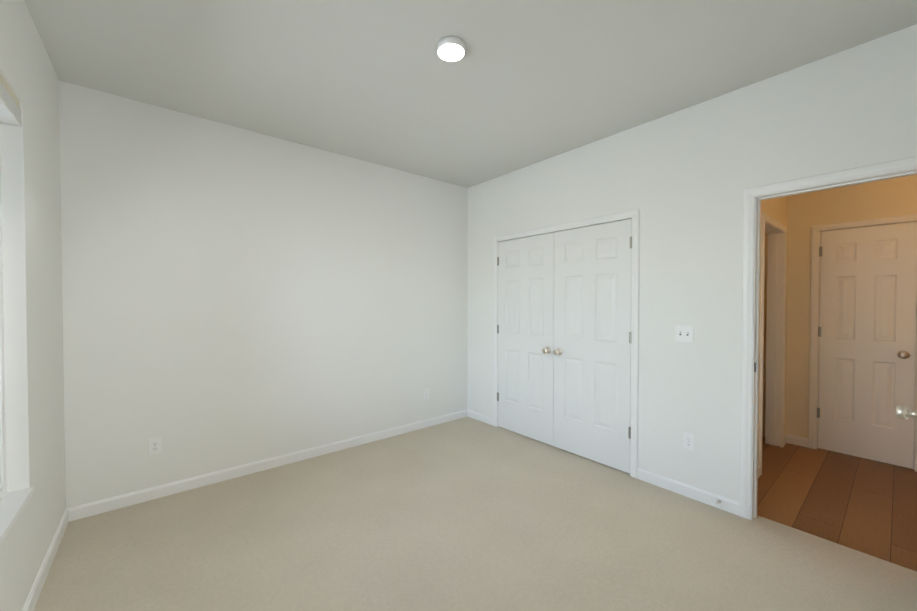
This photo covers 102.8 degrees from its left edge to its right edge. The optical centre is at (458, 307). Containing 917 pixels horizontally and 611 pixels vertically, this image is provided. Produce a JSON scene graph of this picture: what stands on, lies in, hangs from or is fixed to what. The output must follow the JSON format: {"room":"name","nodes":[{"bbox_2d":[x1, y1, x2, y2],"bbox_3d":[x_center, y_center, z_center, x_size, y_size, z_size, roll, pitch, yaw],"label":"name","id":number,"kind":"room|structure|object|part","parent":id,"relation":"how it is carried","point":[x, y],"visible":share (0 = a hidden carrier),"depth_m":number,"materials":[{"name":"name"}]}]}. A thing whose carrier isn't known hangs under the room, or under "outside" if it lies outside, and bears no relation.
{"room":"empty bedroom","nodes":[
{"label":"empty bedroom","id":0,"kind":"room"},
{"bbox_2d":[0,0,65,610],"bbox_3d":[-1.361,-0.007,0.823,0.160,2.743,3.872,-1,1,-40],"label":"wall","id":1,"kind":"structure","parent":0,"point":[32,290],"depth_m":1.70,"materials":[{"name":"white paint"}]},
{"bbox_2d":[0,151,6,500],"bbox_3d":[-1.406,-0.035,0.842,0.075,1.728,1.890,-1,1,-40],"label":"window","id":2,"kind":"structure","parent":1,"relation":"in","point":[3,483],"depth_m":1.57,"materials":[{"name":"white glass"}]},
{"bbox_2d":[0,73,20,173],"bbox_3d":[-1.352,-0.709,0.876,0.057,0.379,1.878,-1,1,-40],"label":"window blind","id":3,"kind":"object","parent":1,"relation":"attached to","point":[10,111],"visible":1,"depth_m":1.51,"materials":[{"name":"beige"}]},
{"bbox_2d":[0,487,33,544],"bbox_3d":[-1.347,0.833,0.904,0.078,0.025,1.889,-1,1,-40],"label":"window sill","id":4,"kind":"structure","parent":1,"relation":"attached to","point":[13,504],"depth_m":1.50,"materials":[{"name":"white paint"}]},
{"bbox_2d":[22,507,73,610],"bbox_3d":[-1.294,1.322,0.897,0.013,0.082,3.642,-1,1,-40],"label":"baseboard","id":5,"kind":"structure","parent":1,"relation":"attached to","point":[68,516],"depth_m":1.86,"materials":[{"name":"white paint"}]},
{"bbox_2d":[59,80,467,508],"bbox_3d":[-1.230,-0.045,3.370,3.613,2.743,0.115,-1,1,-40],"label":"wall","id":6,"kind":"structure","parent":0,"point":[232,296],"depth_m":2.86,"materials":[{"name":"white paint"}]},
{"bbox_2d":[148,437,161,454],"bbox_3d":[-2.125,0.969,2.564,0.070,0.115,0.007,-1,1,-40],"label":"outlet","id":7,"kind":"object","parent":6,"relation":"attached to","point":[150,446],"depth_m":2.56,"materials":[{"name":"white plastic"}]},
{"bbox_3d":[-2.124,0.969,2.562,0.033,0.067,0.004,-1,1,-40],"label":"left outlet receptacle on the far wall","id":8,"kind":"part","parent":7,"relation":"part of","materials":[{"name":"white plastic"}]},
{"bbox_2d":[67,410,465,519],"bbox_3d":[-1.160,1.285,3.365,3.308,0.082,0.013,-1,1,-40],"label":"baseboard","id":9,"kind":"structure","parent":6,"relation":"attached to","point":[160,491],"depth_m":2.89,"materials":[{"name":"white paint"}]},
{"bbox_2d":[24,0,916,187],"bbox_3d":[1.406,-1.452,1.678,5.820,0.120,6.422,-1,1,-40],"label":"ceiling","id":10,"kind":"structure","parent":0,"point":[519,84],"depth_m":2.08,"materials":[{"name":"white paint"}]},
{"bbox_2d":[437,36,464,61],"bbox_3d":[-0.040,-1.375,1.954,0.152,0.042,0.152,-1,1,-40],"label":"ceiling light","id":11,"kind":"object","parent":10,"relation":"attached to","point":[451,48],"visible":1,"depth_m":1.92,"materials":[{"name":"white"}]},
{"bbox_2d":[438,44,463,60],"bbox_3d":[-0.040,-1.357,1.954,0.140,0.006,0.140,-1,1,-40],"label":"diffuser","id":12,"kind":"object","parent":11,"relation":"attached to","point":[447,52],"depth_m":1.94,"materials":[{"name":"white glass"}]},
{"bbox_2d":[34,417,916,610],"bbox_3d":[-0.096,1.408,1.892,3.725,0.120,4.242,-1,1,-40],"label":"floor carpet","id":13,"kind":"object","parent":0,"point":[466,514],"visible":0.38,"depth_m":2.06,"materials":[{"name":"beige carpet"}]},
{"bbox_2d":[468,24,916,501],"bbox_3d":[2.006,-0.028,2.206,0.115,2.743,6.037,-1,1,-40],"label":"wall","id":14,"kind":"structure","parent":0,"point":[682,180],"depth_m":2.53,"materials":[{"name":"white paint"}]},
{"bbox_2d":[466,409,492,425],"bbox_3d":[0.261,1.272,4.233,0.013,0.082,0.406,-1,1,-40],"label":"baseboard","id":15,"kind":"structure","parent":14,"relation":"attached to","point":[480,417],"depth_m":4.24,"materials":[{"name":"white paint"}]},
{"bbox_2d":[497,257,498,400],"bbox_3d":[0.428,0.234,4.014,0.013,1.579,0.032,-1,1,-40],"label":"left closet door hinges","id":16,"kind":"object","parent":14,"relation":"attached to","point":[497,330],"visible":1,"depth_m":4.01,"materials":[{"name":"silver metal"}]},
{"bbox_2d":[498,232,553,445],"bbox_3d":[0.680,0.292,3.748,0.035,2.032,0.724,-1,1,-40],"label":"closet door","id":17,"kind":"structure","parent":14,"relation":"in","point":[526,331],"depth_m":3.71,"materials":[{"name":"white paint"}]},
{"bbox_2d":[542,347,550,353],"bbox_3d":[0.833,0.409,3.487,0.064,0.067,0.067,-1,1,-40],"label":"door knob","id":18,"kind":"object","parent":17,"relation":"attached to","point":[547,350],"visible":1,"depth_m":3.48,"materials":[{"name":"silver metal"}]},
{"bbox_2d":[493,209,639,477],"bbox_3d":[0.944,0.299,3.494,0.117,2.050,1.492,-1,1,-40],"label":"door frame","id":19,"kind":"structure","parent":14,"relation":"attached to","point":[631,282],"depth_m":2.90,"materials":[{"name":"white paint"}]},
{"bbox_2d":[553,218,631,473],"bbox_3d":[1.144,0.301,3.188,0.035,2.032,0.724,-1,1,-40],"label":"closet door","id":20,"kind":"structure","parent":14,"relation":"in","point":[592,324],"depth_m":3.14,"materials":[{"name":"white paint"}]},
{"bbox_2d":[553,348,561,354],"bbox_3d":[0.914,0.411,3.389,0.064,0.067,0.067,-1,1,-40],"label":"door knob","id":21,"kind":"object","parent":20,"relation":"attached to","point":[558,351],"visible":1,"depth_m":3.38,"materials":[{"name":"silver metal"}]},
{"bbox_2d":[628,236,631,438],"bbox_3d":[1.359,0.238,2.889,0.013,1.599,0.032,-1,1,-40],"label":"right closet door hinges","id":22,"kind":"object","parent":14,"relation":"attached to","point":[629,432],"visible":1,"depth_m":2.90,"materials":[{"name":"silver metal"}]},
{"bbox_2d":[675,325,692,341],"bbox_3d":[1.599,0.185,2.599,0.014,0.115,0.116,-1,1,-40],"label":"double light switch","id":23,"kind":"object","parent":14,"relation":"attached to","point":[683,333],"visible":1,"depth_m":2.60,"materials":[{"name":"white plastic"}]},
{"bbox_2d":[683,432,693,450],"bbox_3d":[1.625,0.945,2.585,0.007,0.115,0.070,-1,1,-40],"label":"outlet","id":24,"kind":"object","parent":14,"relation":"attached to","point":[685,434],"depth_m":2.58,"materials":[{"name":"white plastic"}]},
{"bbox_3d":[1.623,0.945,2.584,0.004,0.067,0.033,-1,1,-40],"label":"electrical outlet receptacle on the right wall","id":25,"kind":"part","parent":24,"relation":"part of","materials":[{"name":"white plastic"}]},
{"bbox_2d":[637,468,739,515],"bbox_3d":[1.606,1.296,2.610,0.013,0.082,0.650,-1,1,-40],"label":"baseboard","id":26,"kind":"structure","parent":14,"relation":"attached to","point":[726,504],"depth_m":2.57,"materials":[{"name":"white paint"}]},
{"bbox_2d":[740,156,916,519],"bbox_3d":[2.144,0.299,2.032,0.133,2.094,0.903,-1,1,-40],"label":"door frame","id":27,"kind":"structure","parent":14,"relation":"attached to","point":[749,194],"depth_m":2.31,"materials":[{"name":"white paint"}]},
{"label":"bedroom door","id":28,"kind":"structure","parent":14,"relation":"in","visible":0},
{"bbox_2d":[896,405,916,419],"bbox_3d":[1.709,0.401,1.386,0.067,0.067,0.064,-1,1,-32],"label":"door knob","id":29,"kind":"object","parent":28,"relation":"attached to","point":[903,412],"visible":1,"depth_m":1.39,"materials":[{"name":"silver metal"}]},
{"bbox_2d":[758,196,787,463],"bbox_3d":[2.508,-0.041,3.076,1.767,2.743,0.115,-1,1,-40],"label":"wall","id":30,"kind":"structure","parent":0,"point":[776,209],"depth_m":3.23,"materials":[{"name":"beige paint"}]},
{"bbox_2d":[758,464,760,477],"bbox_3d":[2.148,1.301,2.696,0.703,0.082,0.040,-1,1,-40],"label":"baseboard","id":31,"kind":"structure","parent":30,"relation":"attached to","point":[759,467],"depth_m":2.90,"materials":[{"name":"beige paint"}]},
{"bbox_2d":[759,212,786,474],"bbox_3d":[2.728,0.284,3.252,0.918,2.100,0.133,-1,1,-40],"label":"door frame","id":32,"kind":"structure","parent":30,"relation":"attached to","point":[775,257],"depth_m":3.49,"materials":[{"name":"beige paint"}]},
{"bbox_2d":[757,437,916,571],"bbox_3d":[3.103,1.401,2.593,2.095,0.114,5.600,-1,1,-40],"label":"floor","id":33,"kind":"structure","parent":0,"point":[866,506],"depth_m":2.56,"materials":[{"name":"brown wood"}]},
{"bbox_2d":[762,174,916,438],"bbox_3d":[3.901,-0.045,3.363,0.745,2.743,5.400,-1,1,-40],"label":"wall","id":34,"kind":"structure","parent":0,"point":[892,197],"depth_m":3.50,"materials":[{"name":"beige paint"}]},
{"bbox_2d":[808,214,916,471],"bbox_3d":[3.572,0.284,3.221,0.181,2.100,0.693,-1,1,-40],"label":"door","id":35,"kind":"structure","parent":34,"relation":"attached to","point":[915,358],"depth_m":3.20,"materials":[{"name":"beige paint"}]},
{"bbox_2d":[817,246,822,417],"bbox_3d":[3.364,0.230,3.419,0.013,1.599,0.032,-1,1,-40],"label":"hall closet door hinges","id":36,"kind":"object","parent":35,"relation":"attached to","point":[819,328],"visible":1,"depth_m":3.41,"materials":[{"name":"silver metal"}]},
{"bbox_3d":[3.667,0.391,3.017,0.064,0.067,0.067,-1,1,-40],"label":"hall closet door knob","id":37,"kind":"part","parent":35,"relation":"part of","materials":[{"name":"gold metal"}]}
]}

